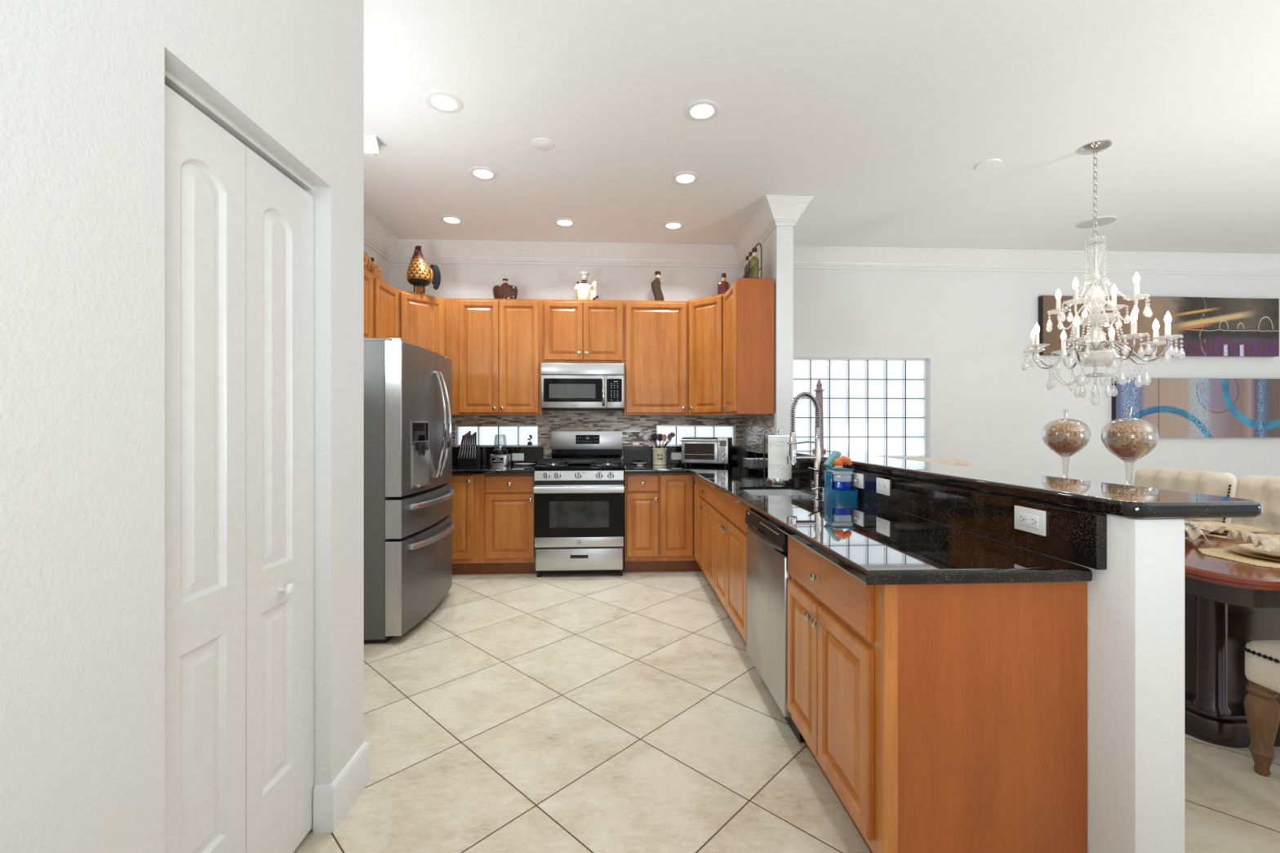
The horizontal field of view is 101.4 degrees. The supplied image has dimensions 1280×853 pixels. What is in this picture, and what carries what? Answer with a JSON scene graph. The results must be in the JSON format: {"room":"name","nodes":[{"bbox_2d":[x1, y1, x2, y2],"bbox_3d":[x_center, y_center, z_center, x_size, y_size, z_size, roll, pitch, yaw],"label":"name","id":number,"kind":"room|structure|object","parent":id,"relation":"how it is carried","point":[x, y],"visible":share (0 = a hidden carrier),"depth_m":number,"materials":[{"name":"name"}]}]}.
{"room":"kitchen","nodes":[
{"label":"kitchen","id":0,"kind":"room"},
{"bbox_2d":[0,0,364,852],"bbox_3d":[-1.485,-0.230,-0.708,1.235,3.030,5.130,0,0,-3],"label":"wall","id":1,"kind":"structure","parent":0,"point":[82,82],"depth_m":0.95,"materials":[{"name":"white paint"}]},
{"bbox_2d":[164,70,312,190],"bbox_3d":[-1.039,-0.754,1.355,0.027,0.011,0.617,0,0,-3],"label":"trim","id":2,"kind":"structure","parent":1,"relation":"attached to","point":[172,82],"depth_m":1.32,"materials":[{"name":"white paint"}]},
{"bbox_2d":[164,84,313,852],"bbox_3d":[-1.018,0.271,1.356,0.070,1.992,0.611,0,0,-3],"label":"door","id":3,"kind":"structure","parent":1,"relation":"in","point":[239,232],"depth_m":1.31,"materials":[{"name":"white paint"}]},
{"bbox_2d":[313,742,369,833],"bbox_3d":[-1.180,1.212,1.766,0.415,0.145,0.246,0,0,-3],"label":"baseboard","id":4,"kind":"structure","parent":1,"relation":"attached to","point":[332,802],"depth_m":1.70,"materials":[{"name":"white paint"}]},
{"bbox_2d":[364,154,376,156],"bbox_3d":[-1.961,-1.704,3.203,0.665,0.083,0.030,0,0,-3],"label":"wall","id":5,"kind":"structure","parent":0,"point":[365,155],"depth_m":3.22,"materials":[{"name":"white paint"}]},
{"bbox_2d":[364,135,380,154],"bbox_3d":[-1.879,-1.703,3.165,0.585,0.083,0.054,0,0,-3],"label":"trim","id":6,"kind":"structure","parent":5,"relation":"attached to","point":[371,144],"depth_m":3.18,"materials":[{"name":"white paint"}]},
{"bbox_2d":[364,243,391,284],"bbox_3d":[-2.249,-0.230,0.851,0.140,3.030,8.320,0,0,-3],"label":"wall","id":7,"kind":"structure","parent":0,"point":[384,264],"depth_m":4.83,"materials":[{"name":"white paint"}]},
{"bbox_2d":[364,268,373,337],"bbox_3d":[-2.128,-0.864,3.504,0.351,0.578,0.907,0,0,-3],"label":"upper cabinet","id":8,"kind":"object","parent":7,"relation":"attached to","point":[368,277],"visible":0.03,"depth_m":3.89,"materials":[{"name":"brown wood"}]},
{"bbox_2d":[364,252,371,270],"bbox_3d":[-2.141,-1.268,3.960,0.210,0.230,0.130,0,0,-3],"label":"jar","id":9,"kind":"object","parent":8,"relation":"on","point":[367,260],"visible":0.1,"depth_m":3.94,"materials":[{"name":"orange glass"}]},
{"bbox_2d":[372,273,398,337],"bbox_3d":[-2.162,-0.626,4.186,0.351,1.053,0.453,0,0,-3],"label":"upper cabinet","id":10,"kind":"object","parent":7,"relation":"attached to","point":[385,296],"visible":0.09,"depth_m":4.14,"materials":[{"name":"brown wood"}]},
{"bbox_2d":[367,257,382,278],"bbox_3d":[-2.141,-1.245,4.170,0.168,0.184,0.104,0,0,-3],"label":"jar","id":11,"kind":"object","parent":10,"relation":"on","point":[374,268],"visible":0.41,"depth_m":4.14,"materials":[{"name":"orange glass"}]},
{"bbox_2d":[293,564,1279,852],"bbox_3d":[3.492,1.345,1.272,11.900,0.120,8.600,0,0,-3],"label":"floor","id":12,"kind":"structure","parent":0,"point":[588,711],"depth_m":2.09,"materials":[{"name":"tile"}]},
{"bbox_2d":[364,337,454,643],"bbox_3d":[-1.766,0.382,3.531,0.946,1.806,0.954,0,0,-3],"label":"refrigerator","id":13,"kind":"object","parent":12,"relation":"on","point":[409,525],"visible":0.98,"depth_m":3.09,"materials":[{"name":"grey metal"}]},
{"bbox_2d":[448,474,481,574],"bbox_3d":[-1.666,0.848,4.719,0.573,0.874,0.611,0,0,-3],"label":"base cabinet","id":14,"kind":"object","parent":12,"relation":"on","point":[465,513],"visible":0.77,"depth_m":4.46,"materials":[{"name":"brown wood"}]},
{"bbox_2d":[452,464,536,474],"bbox_3d":[-1.632,0.391,4.711,1.440,0.039,0.640,0,0,-3],"label":"countertop","id":15,"kind":"structure","parent":14,"relation":"on","point":[482,468],"depth_m":4.43,"materials":[{"name":"black stone"}]},
{"bbox_2d":[457,445,480,466],"bbox_3d":[-1.597,0.279,4.913,0.170,0.185,0.150,0,0,-3],"label":"knife block","id":16,"kind":"object","parent":15,"relation":"on","point":[461,462],"visible":0.88,"depth_m":4.84,"materials":[{"name":"black plastic"}]},
{"bbox_2d":[452,446,543,464],"bbox_3d":[-1.652,0.286,5.023,1.450,0.168,0.019,0,0,-3],"label":"granite upstand","id":17,"kind":"object","parent":15,"relation":"on","point":[531,454],"visible":0.24,"depth_m":5.04,"materials":[{"name":"stone"}]},
{"bbox_2d":[511,453,524,461],"bbox_3d":[-1.172,0.300,5.032,0.115,0.072,0.008,0,0,-3],"label":"wall outlet","id":18,"kind":"object","parent":17,"relation":"attached to","point":[515,456],"visible":1,"depth_m":5.03,"materials":[{"name":"white plastic"}]},
{"bbox_2d":[489,434,511,466],"bbox_3d":[-1.306,0.227,4.902,0.170,0.288,0.169,0,0,-3],"label":"blender","id":19,"kind":"object","parent":15,"relation":"on","point":[500,457],"visible":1,"depth_m":4.83,"materials":[{"name":"metal"}]},
{"bbox_2d":[493,434,506,450],"bbox_3d":[-1.306,0.154,4.902,0.124,0.142,0.124,0,0,-3],"label":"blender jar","id":20,"kind":"object","parent":19,"relation":"on","point":[500,446],"depth_m":4.89,"materials":[{"name":"white"}]},
{"bbox_2d":[480,473,537,573],"bbox_3d":[-1.145,0.848,4.744,0.468,0.874,0.611,0,0,-3],"label":"base cabinet","id":21,"kind":"object","parent":12,"relation":"on","point":[507,501],"visible":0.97,"depth_m":4.48,"materials":[{"name":"brown wood"}]},
{"bbox_2d":[533,431,624,577],"bbox_3d":[-0.527,0.667,4.723,0.756,1.235,0.673,0,0,-3],"label":"gas range","id":22,"kind":"object","parent":12,"relation":"on","point":[579,491],"visible":1,"depth_m":4.43,"materials":[{"name":"silver metal"}]},
{"bbox_2d":[534,461,623,470],"bbox_3d":[-0.527,0.356,4.720,0.752,0.032,0.600,0,0,-3],"label":"cooktop","id":23,"kind":"object","parent":22,"relation":"in","point":[542,466],"depth_m":4.43,"materials":[{"name":"black metal"}]},
{"bbox_2d":[623,469,659,572],"bbox_3d":[0.005,0.848,4.801,0.300,0.874,0.611,0,0,-3],"label":"base cabinet","id":24,"kind":"object","parent":12,"relation":"on","point":[642,491],"visible":0.97,"depth_m":4.53,"materials":[{"name":"brown wood"}]},
{"bbox_2d":[658,473,707,581],"bbox_3d":[0.596,0.848,4.733,0.870,0.874,0.803,0,0,-3],"label":"base cabinet","id":25,"kind":"object","parent":12,"relation":"on","point":[679,495],"visible":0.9,"depth_m":4.54,"materials":[{"name":"brown wood"}]},
{"bbox_2d":[623,463,1092,585],"bbox_3d":[0.508,0.391,3.234,1.155,0.039,3.800,0,0,-3],"label":"countertop","id":26,"kind":"structure","parent":25,"relation":"on","point":[876,544],"depth_m":1.70,"materials":[{"name":"black stone"}]},
{"bbox_2d":[652,448,666,465],"bbox_3d":[0.187,0.292,5.020,0.142,0.158,0.142,0,0,-3],"label":"utensil crock","id":27,"kind":"object","parent":26,"relation":"on","point":[659,455],"visible":0.98,"depth_m":4.96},
{"bbox_2d":[623,446,740,463],"bbox_3d":[0.412,0.286,5.124,1.148,0.168,0.019,0,0,-3],"label":"granite upstand","id":28,"kind":"object","parent":26,"relation":"on","point":[632,455],"visible":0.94,"depth_m":5.10,"materials":[{"name":"stone"}]},
{"bbox_2d":[680,436,732,466],"bbox_3d":[0.619,0.240,4.891,0.439,0.262,0.289,0,0,19],"label":"toaster oven","id":29,"kind":"object","parent":26,"relation":"on","point":[714,451],"visible":1,"depth_m":4.79,"materials":[{"name":"silver metal"}]},
{"bbox_2d":[742,489,810,495],"bbox_3d":[0.776,0.499,2.993,0.382,0.223,0.422,0,0,-3],"label":"sink","id":30,"kind":"object","parent":26,"relation":"in","point":[756,492],"visible":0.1,"depth_m":3.18,"materials":[{"name":"metal"}]},
{"bbox_2d":[763,429,793,484],"bbox_3d":[0.900,0.197,3.393,0.185,0.348,0.174,0,0,-3],"label":"paper towel holder","id":31,"kind":"object","parent":26,"relation":"on","point":[780,473],"visible":0.97,"depth_m":3.33,"materials":[{"name":"paper"}]},
{"bbox_2d":[786,391,822,490],"bbox_3d":[0.948,0.087,2.992,0.211,0.567,0.101,0,0,-3],"label":"faucet","id":32,"kind":"object","parent":26,"relation":"on","point":[793,458],"visible":0.98,"depth_m":3.00,"materials":[{"name":"silver metal"}]},
{"bbox_2d":[824,466,857,499],"bbox_3d":[1.040,0.295,2.713,0.124,0.152,0.155,0,0,-3],"label":"soap caddy","id":33,"kind":"object","parent":26,"relation":"on","point":[837,484],"visible":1,"depth_m":2.68,"materials":[{"name":"blue plastic"}]},
{"bbox_2d":[823,450,841,467],"bbox_3d":[1.020,0.176,2.778,0.076,0.087,0.060,0,0,-3],"label":"sponge","id":34,"kind":"object","parent":33,"relation":"on","point":[834,455],"visible":0.96,"depth_m":2.75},
{"bbox_2d":[824,484,857,499],"bbox_3d":[1.040,0.339,2.713,0.124,0.065,0.155,0,0,-3],"label":"tray","id":35,"kind":"object","parent":33,"relation":"on","point":[836,491],"depth_m":2.67,"materials":[{"name":"blue plastic"}]},
{"bbox_2d":[833,455,852,468],"bbox_3d":[1.050,0.185,2.714,0.089,0.064,0.054,0,0,-3],"label":"dish brush","id":36,"kind":"object","parent":33,"relation":"on","point":[838,462],"visible":1,"depth_m":2.69,"materials":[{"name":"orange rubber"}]},
{"bbox_2d":[740,448,1106,569],"bbox_3d":[1.094,0.299,3.243,0.028,0.143,3.802,0,0,-3],"label":"granite upstand","id":37,"kind":"object","parent":26,"relation":"on","point":[1077,536],"visible":0.89,"depth_m":1.73,"materials":[{"name":"stone"}]},
{"bbox_2d":[852,472,863,488],"bbox_3d":[1.096,0.277,2.657,0.024,0.072,0.115,0,0,-3],"label":"wall outlet","id":38,"kind":"object","parent":37,"relation":"attached to","point":[857,478],"visible":0.92,"depth_m":2.65,"materials":[{"name":"white plastic"}]},
{"bbox_2d":[875,477,889,496],"bbox_3d":[1.116,0.279,2.409,0.008,0.072,0.115,0,0,-3],"label":"wall outlet","id":39,"kind":"object","parent":37,"relation":"attached to","point":[882,486],"visible":1,"depth_m":2.40,"materials":[{"name":"white plastic"}]},
{"bbox_2d":[1014,505,1045,536],"bbox_3d":[1.157,0.281,1.558,0.010,0.072,0.115,0,0,-3],"label":"wall outlet","id":40,"kind":"object","parent":37,"relation":"attached to","point":[1026,519],"visible":1,"depth_m":1.55,"materials":[{"name":"white plastic"}]},
{"bbox_2d":[1018,512,1038,528],"bbox_3d":[1.154,0.281,1.558,0.003,0.036,0.072,0,0,-3],"label":"socket","id":41,"kind":"object","parent":40,"relation":"attached to","point":[1026,520],"depth_m":1.56,"materials":[{"name":"white plastic"}]},
{"bbox_2d":[697,479,725,610],"bbox_3d":[0.761,0.848,3.982,0.591,0.874,0.712,0,0,-3],"label":"base cabinet","id":42,"kind":"object","parent":12,"relation":"on","point":[706,502],"visible":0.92,"depth_m":3.92,"materials":[{"name":"brown wood"}]},
{"bbox_2d":[715,489,749,646],"bbox_3d":[0.800,0.848,3.187,0.591,0.874,0.878,0,0,-3],"label":"base cabinet","id":43,"kind":"object","parent":12,"relation":"on","point":[731,527],"visible":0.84,"depth_m":3.09,"materials":[{"name":"brown wood"}]},
{"bbox_2d":[744,509,805,742],"bbox_3d":[0.840,0.851,2.435,0.564,0.868,0.614,0,0,-3],"label":"dishwasher","id":44,"kind":"object","parent":12,"relation":"on","point":[767,574],"visible":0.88,"depth_m":2.32,"materials":[{"name":"silver metal"}]},
{"bbox_2d":[787,535,1087,852],"bbox_3d":[0.876,0.848,1.753,0.603,0.874,0.740,0,0,-3],"label":"base cabinet","id":45,"kind":"object","parent":12,"relation":"on","point":[940,718],"visible":0.97,"depth_m":1.39,"materials":[{"name":"brown wood"}]},
{"bbox_2d":[907,457,969,466],"bbox_3d":[2.520,0.780,4.164,0.526,1.010,0.628,0,0,-3],"label":"dining chair","id":46,"kind":"object","parent":12,"relation":"on","point":[953,461],"visible":0.05,"depth_m":4.38,"materials":[{"name":"beige fabric"}]},
{"bbox_2d":[1133,466,1236,523],"bbox_3d":[3.145,0.780,3.272,0.628,1.010,0.526,0,0,-3],"label":"dining chair","id":47,"kind":"object","parent":12,"relation":"on","point":[1200,482],"visible":0.13,"depth_m":3.19,"materials":[{"name":"beige fabric"}]},
{"bbox_2d":[1182,518,1279,748],"bbox_3d":[2.549,0.904,2.955,1.120,0.762,2.305,0,0,-3],"label":"dining table","id":48,"kind":"object","parent":12,"relation":"on","point":[1229,605],"visible":0.23,"depth_m":2.13,"materials":[{"name":"red wood"}]},
{"bbox_2d":[1184,520,1226,544],"bbox_3d":[2.530,0.477,2.426,0.306,0.072,0.247,0,0,-28],"label":"napkin","id":49,"kind":"object","parent":48,"relation":"on","point":[1193,530],"visible":0.58,"depth_m":2.41,"materials":[{"name":"white fabric"}]},
{"bbox_2d":[1197,548,1279,568],"bbox_3d":[2.533,0.520,2.051,0.480,0.004,0.340,0,0,-3],"label":"placemat","id":50,"kind":"object","parent":48,"relation":"on","point":[1225,553],"visible":0.75,"depth_m":2.06,"materials":[{"name":"fabric"}]},
{"bbox_2d":[1226,545,1279,561],"bbox_3d":[2.533,0.511,2.051,0.314,0.014,0.314,0,0,-3],"label":"charger plate","id":51,"kind":"object","parent":50,"relation":"on","point":[1234,548],"visible":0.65,"depth_m":2.10,"materials":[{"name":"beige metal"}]},
{"bbox_2d":[1236,543,1279,557],"bbox_3d":[2.533,0.500,2.051,0.260,0.018,0.260,0,0,-3],"label":"dinner plate","id":52,"kind":"object","parent":51,"relation":"on","point":[1276,552],"visible":0.83,"depth_m":2.11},
{"bbox_2d":[1226,529,1279,551],"bbox_3d":[2.543,0.451,2.057,0.277,0.058,0.224,0,0,17],"label":"napkin","id":53,"kind":"object","parent":52,"relation":"on","point":[1268,543],"visible":1,"depth_m":2.05,"materials":[{"name":"fabric"}]},
{"bbox_2d":[1204,533,1275,542],"bbox_3d":[2.863,0.520,2.563,0.340,0.004,0.480,0,0,-3],"label":"placemat","id":54,"kind":"object","parent":48,"relation":"on","point":[1214,535],"visible":0.02,"depth_m":2.49,"materials":[{"name":"fabric"}]},
{"bbox_2d":[1184,524,1275,535],"bbox_3d":[2.863,0.511,2.563,0.314,0.014,0.314,0,0,-3],"label":"charger plate","id":55,"kind":"object","parent":54,"relation":"on","point":[1267,532],"visible":0.14,"depth_m":2.49,"materials":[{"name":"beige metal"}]},
{"bbox_2d":[1193,521,1266,533],"bbox_3d":[2.863,0.500,2.563,0.260,0.018,0.260,0,0,-3],"label":"dinner plate","id":56,"kind":"object","parent":55,"relation":"on","point":[1237,527],"visible":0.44,"depth_m":2.57,"materials":[{"name":"ceramic"}]},
{"bbox_2d":[1231,475,1279,533],"bbox_3d":[3.173,0.780,2.698,0.628,1.010,0.526,0,0,-3],"label":"dining chair","id":57,"kind":"object","parent":12,"relation":"on","point":[1264,489],"visible":0.23,"depth_m":2.82,"materials":[{"name":"beige fabric"}]},
{"bbox_2d":[1241,640,1279,777],"bbox_3d":[2.521,0.780,1.684,0.526,1.010,0.628,0,0,-3],"label":"dining chair","id":58,"kind":"object","parent":12,"relation":"on","point":[1262,658],"visible":1,"depth_m":1.91,"materials":[{"name":"beige fabric"}]},
{"bbox_2d":[364,0,1279,253],"bbox_3d":[3.492,-1.805,1.272,11.900,0.120,8.600,0,0,-3],"label":"ceiling","id":59,"kind":"structure","parent":0,"point":[883,113],"depth_m":2.94,"materials":[{"name":"white paint"}]},
{"bbox_2d":[425,90,462,113],"bbox_3d":[-1.054,-1.742,2.822,0.192,0.007,0.192,0,0,-3],"label":"recessed light","id":60,"kind":"object","parent":59,"relation":"in","point":[439,100],"visible":1,"depth_m":2.82,"materials":[{"name":"white paint"}]},
{"bbox_2d":[440,215,463,224],"bbox_3d":[-1.594,-1.742,4.437,0.192,0.007,0.192,0,0,-3],"label":"recessed light","id":61,"kind":"object","parent":59,"relation":"in","point":[451,220],"visible":1,"depth_m":4.43,"materials":[{"name":"white paint"}]},
{"bbox_2d":[468,166,497,180],"bbox_3d":[-1.083,-1.742,3.621,0.192,0.007,0.192,0,0,-3],"label":"recessed light","id":62,"kind":"object","parent":59,"relation":"in","point":[482,173],"visible":1,"depth_m":3.62,"materials":[{"name":"white paint"}]},
{"bbox_2d":[531,137,554,150],"bbox_3d":[-0.602,-1.741,3.244,0.140,0.008,0.140,0,0,-3],"label":"cover plate","id":63,"kind":"object","parent":59,"relation":"attached to","point":[540,144],"visible":1,"depth_m":3.23,"materials":[{"name":"white paint"}]},
{"bbox_2d":[553,217,576,226],"bbox_3d":[-0.645,-1.742,4.494,0.192,0.007,0.192,0,0,-3],"label":"recessed light","id":64,"kind":"object","parent":59,"relation":"in","point":[562,222],"visible":1,"depth_m":4.49,"materials":[{"name":"white paint"}]},
{"bbox_2d":[662,221,684,230],"bbox_3d":[0.291,-1.742,4.560,0.192,0.007,0.192,0,0,-3],"label":"recessed light","id":65,"kind":"object","parent":59,"relation":"in","point":[672,225],"visible":1,"depth_m":4.55,"materials":[{"name":"white paint"}]},
{"bbox_2d":[671,171,698,184],"bbox_3d":[0.320,-1.742,3.690,0.192,0.007,0.192,0,0,-3],"label":"recessed light","id":66,"kind":"object","parent":59,"relation":"in","point":[684,177],"visible":1,"depth_m":3.68,"materials":[{"name":"white paint"}]},
{"bbox_2d":[684,99,719,121],"bbox_3d":[0.344,-1.742,2.900,0.192,0.007,0.192,0,0,-3],"label":"recessed light","id":67,"kind":"object","parent":59,"relation":"in","point":[701,110],"visible":1,"depth_m":2.90,"materials":[{"name":"white paint"}]},
{"bbox_2d":[974,158,1001,170],"bbox_3d":[2.322,-1.740,3.498,0.150,0.010,0.150,0,0,-3],"label":"cover plate","id":68,"kind":"object","parent":59,"relation":"attached to","point":[988,164],"visible":1,"depth_m":3.48,"materials":[{"name":"white paint"}]},
{"bbox_2d":[1075,215,1117,228],"bbox_3d":[3.905,-1.740,4.486,0.270,0.009,0.270,0,0,-3],"label":"ceiling speaker","id":69,"kind":"object","parent":59,"relation":"attached to","point":[1101,220],"visible":0.92,"depth_m":4.47,"materials":[{"name":"white paint"}]},
{"bbox_2d":[1021,139,1185,404],"bbox_3d":[2.844,-0.936,3.273,0.734,1.618,0.732,0,0,33],"label":"chandelier","id":70,"kind":"object","parent":59,"relation":"hanging from","point":[1095,147],"visible":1,"depth_m":3.25,"materials":[{"name":"glass"}]},
{"bbox_2d":[1084,324,1106,349],"bbox_3d":[2.844,-0.552,3.273,0.104,0.155,0.104,0,0,-3],"label":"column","id":71,"kind":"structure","parent":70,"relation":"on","point":[1095,346],"depth_m":3.27,"materials":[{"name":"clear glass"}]},
{"bbox_2d":[1084,242,1106,279],"bbox_3d":[2.844,-1.027,3.273,0.100,0.224,0.100,0,0,-3],"label":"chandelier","id":72,"kind":"object","parent":70,"relation":"on","point":[1091,243],"depth_m":3.27,"materials":[{"name":"clear glass"}]},
{"bbox_2d":[1084,284,1106,315],"bbox_3d":[2.844,-0.785,3.273,0.104,0.180,0.104,0,0,-3],"label":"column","id":73,"kind":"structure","parent":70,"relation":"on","point":[1095,290],"depth_m":3.27,"materials":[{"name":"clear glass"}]},
{"bbox_2d":[391,262,1279,523],"bbox_3d":[3.291,-0.230,5.387,11.900,3.030,0.200,0,0,-3],"label":"wall","id":74,"kind":"structure","parent":0,"point":[972,329],"depth_m":5.30,"materials":[{"name":"white paint"}]},
{"bbox_2d":[396,288,445,356],"bbox_3d":[-2.061,-0.626,4.713,0.604,1.053,0.594,0,0,-3],"label":"upper cabinet","id":75,"kind":"object","parent":74,"relation":"attached to","point":[421,317],"visible":0.12,"depth_m":4.57,"materials":[{"name":"brown wood"}]},
{"bbox_2d":[406,245,440,293],"bbox_3d":[-1.899,-1.364,4.559,0.261,0.422,0.203,0,0,25],"label":"rooster figurine","id":76,"kind":"object","parent":75,"relation":"on","point":[418,274],"visible":0.98,"depth_m":4.53,"materials":[{"name":"metal"}]},
{"bbox_2d":[445,297,546,415],"bbox_3d":[-1.331,-0.626,4.875,0.863,1.053,0.341,0,0,-3],"label":"upper cabinet","id":77,"kind":"object","parent":74,"relation":"attached to","point":[494,346],"visible":0.98,"depth_m":4.74,"materials":[{"name":"brown wood"}]},
{"bbox_2d":[493,278,517,298],"bbox_3d":[-1.253,-1.258,4.875,0.232,0.211,0.116,0,0,-3],"label":"flask","id":78,"kind":"object","parent":77,"relation":"on","point":[504,291],"visible":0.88,"depth_m":4.83,"materials":[{"name":"red glass"}]},
{"bbox_2d":[456,425,537,446],"bbox_3d":[-1.382,0.098,5.131,0.790,0.205,0.095,0,0,-3],"label":"window","id":79,"kind":"structure","parent":74,"relation":"in","point":[516,435],"depth_m":5.10,"materials":[{"name":"glass"}]},
{"bbox_2d":[542,299,623,363],"bbox_3d":[-0.526,-0.862,4.915,0.748,0.583,0.341,0,0,-3],"label":"upper cabinet","id":80,"kind":"object","parent":74,"relation":"attached to","point":[574,331],"visible":0.98,"depth_m":4.78,"materials":[{"name":"brown wood"}]},
{"bbox_2d":[541,363,623,411],"bbox_3d":[-0.522,-0.353,4.865,0.742,0.420,0.430,0,0,-3],"label":"microwave","id":81,"kind":"object","parent":80,"relation":"attached to","point":[565,387],"visible":1,"depth_m":4.70,"materials":[{"name":"silver metal"}]},
{"bbox_2d":[573,270,598,300],"bbox_3d":[-0.501,-1.304,4.896,0.231,0.302,0.129,0,0,-3],"label":"chef figurine","id":82,"kind":"object","parent":80,"relation":"on","point":[584,291],"visible":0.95,"depth_m":4.86,"materials":[{"name":"ceramic"}]},
{"bbox_2d":[452,410,742,464],"bbox_3d":[-0.684,0.085,5.086,3.400,0.600,0.012,0,0,-3],"label":"backsplash","id":83,"kind":"structure","parent":74,"relation":"attached to","point":[633,428],"depth_m":5.09,"materials":[{"name":"tile"}]},
{"bbox_2d":[623,300,688,415],"bbox_3d":[0.143,-0.626,4.947,0.590,1.053,0.341,0,0,-3],"label":"upper cabinet","id":84,"kind":"object","parent":74,"relation":"attached to","point":[655,332],"visible":0.99,"depth_m":4.81,"materials":[{"name":"brown wood"}]},
{"bbox_2d":[651,271,663,301],"bbox_3d":[0.166,-1.304,4.944,0.122,0.303,0.060,0,0,-3],"label":"figurine","id":85,"kind":"object","parent":84,"relation":"on","point":[655,284],"visible":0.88,"depth_m":4.92,"materials":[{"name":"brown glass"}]},
{"bbox_2d":[656,425,734,446],"bbox_3d":[0.547,0.098,5.226,0.780,0.205,0.095,0,0,-3],"label":"window","id":86,"kind":"structure","parent":74,"relation":"in","point":[680,431],"depth_m":5.20,"materials":[{"name":"glass"}]},
{"bbox_2d":[687,293,749,415],"bbox_3d":[0.729,-0.626,4.849,0.572,1.053,0.595,0,0,-3],"label":"upper cabinet","id":87,"kind":"object","parent":74,"relation":"attached to","point":[705,314],"visible":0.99,"depth_m":4.67,"materials":[{"name":"brown wood"}]},
{"bbox_2d":[717,272,729,294],"bbox_3d":[0.755,-1.264,4.723,0.094,0.221,0.094,0,0,27],"label":"sauce bottle","id":88,"kind":"object","parent":87,"relation":"on","point":[723,286],"visible":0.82,"depth_m":4.69,"materials":[{"name":"red glass"}]},
{"bbox_2d":[364,195,1279,275],"bbox_3d":[3.506,-1.653,3.701,11.635,0.185,3.190,0,0,-3],"label":"trim","id":89,"kind":"structure","parent":74,"relation":"attached to","point":[774,211],"depth_m":5.12,"materials":[{"name":"white paint"}]},
{"bbox_2d":[793,358,927,457],"bbox_3d":[2.117,-0.180,5.337,1.600,1.000,0.095,0,0,-3],"label":"window","id":90,"kind":"structure","parent":74,"relation":"in","point":[872,406],"depth_m":5.32,"materials":[{"name":"glass"}]},
{"bbox_2d":[1038,295,1279,356],"bbox_3d":[5.310,-1.012,5.347,2.530,0.595,0.071,0,0,-3],"label":"abstract painting","id":91,"kind":"object","parent":74,"relation":"attached to","point":[1209,326],"visible":0.8,"depth_m":5.32,"materials":[{"name":"brown fabric"}]},
{"bbox_2d":[1111,377,1279,437],"bbox_3d":[6.124,-0.182,5.399,2.600,0.605,0.047,0,0,-3],"label":"abstract painting","id":92,"kind":"object","parent":74,"relation":"attached to","point":[1178,407],"visible":0.91,"depth_m":5.36,"materials":[{"name":"blue fabric"}]},
{"bbox_2d":[742,226,1184,852],"bbox_3d":[1.174,-0.230,3.228,0.130,3.030,3.907,0,0,-3],"label":"wall","id":93,"kind":"structure","parent":0,"point":[1135,606],"depth_m":1.29,"materials":[{"name":"white paint"}]},
{"bbox_2d":[720,278,773,414],"bbox_3d":[0.869,-0.624,4.324,0.341,1.059,0.462,0,0,-3],"label":"upper cabinet","id":94,"kind":"object","parent":93,"relation":"attached to","point":[748,303],"visible":1,"depth_m":4.10,"materials":[{"name":"brown wood"}]},
{"bbox_2d":[742,243,761,278],"bbox_3d":[0.908,-1.313,4.269,0.089,0.319,0.310,0,0,-3],"label":"rack","id":95,"kind":"object","parent":94,"relation":"on","point":[757,243],"visible":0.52,"depth_m":4.12,"materials":[{"name":"metal"}]},
{"bbox_2d":[750,247,759,278],"bbox_3d":[0.911,-1.288,4.170,0.067,0.250,0.067,0,0,-3],"label":"bottle","id":96,"kind":"object","parent":95,"relation":"in","point":[754,262],"visible":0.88,"depth_m":4.14,"materials":[{"name":"green glass"}]},
{"bbox_2d":[742,411,775,453],"bbox_3d":[1.033,0.085,4.640,0.012,0.400,1.048,0,0,-3],"label":"backsplash","id":97,"kind":"structure","parent":93,"relation":"attached to","point":[753,426],"depth_m":4.61,"materials":[{"name":"tile"}]},
{"bbox_2d":[796,449,1262,518],"bbox_3d":[1.298,0.205,2.678,0.365,0.041,2.822,0,0,-3],"label":"bar","id":98,"kind":"object","parent":93,"relation":"on","point":[1116,500],"visible":0.91,"depth_m":1.53,"materials":[{"name":"black stone"}]},
{"bbox_2d":[812,377,826,452],"bbox_3d":[1.274,-0.079,3.727,0.090,0.528,0.090,0,0,-3],"label":"spire","id":99,"kind":"object","parent":98,"relation":"on","point":[819,391],"visible":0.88,"depth_m":3.70,"materials":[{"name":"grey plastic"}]},
{"bbox_2d":[1041,410,1090,477],"bbox_3d":[2.502,0.213,3.081,0.224,0.618,0.224,0,0,-3],"label":"apothecary jar","id":100,"kind":"object","parent":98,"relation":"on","point":[1063,437],"visible":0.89,"depth_m":3.03,"materials":[{"name":"clear glass"}]},
{"bbox_2d":[1041,431,1090,457],"bbox_3d":[2.502,0.106,3.081,0.224,0.148,0.224,0,0,-3],"label":"bowl","id":101,"kind":"object","parent":100,"relation":"on","point":[1063,442],"depth_m":3.02,"materials":[{"name":"clear glass"}]},
{"bbox_2d":[1101,406,1159,480],"bbox_3d":[2.474,0.213,2.649,0.216,0.618,0.216,0,0,-3],"label":"apothecary jar","id":102,"kind":"object","parent":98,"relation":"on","point":[1129,440],"visible":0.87,"depth_m":2.60,"materials":[{"name":"clear glass"}]},
{"bbox_2d":[1101,431,1159,462],"bbox_3d":[2.474,0.106,2.649,0.216,0.148,0.216,0,0,-3],"label":"bowl","id":103,"kind":"object","parent":102,"relation":"on","point":[1125,444],"depth_m":2.60,"materials":[{"name":"clear glass"}]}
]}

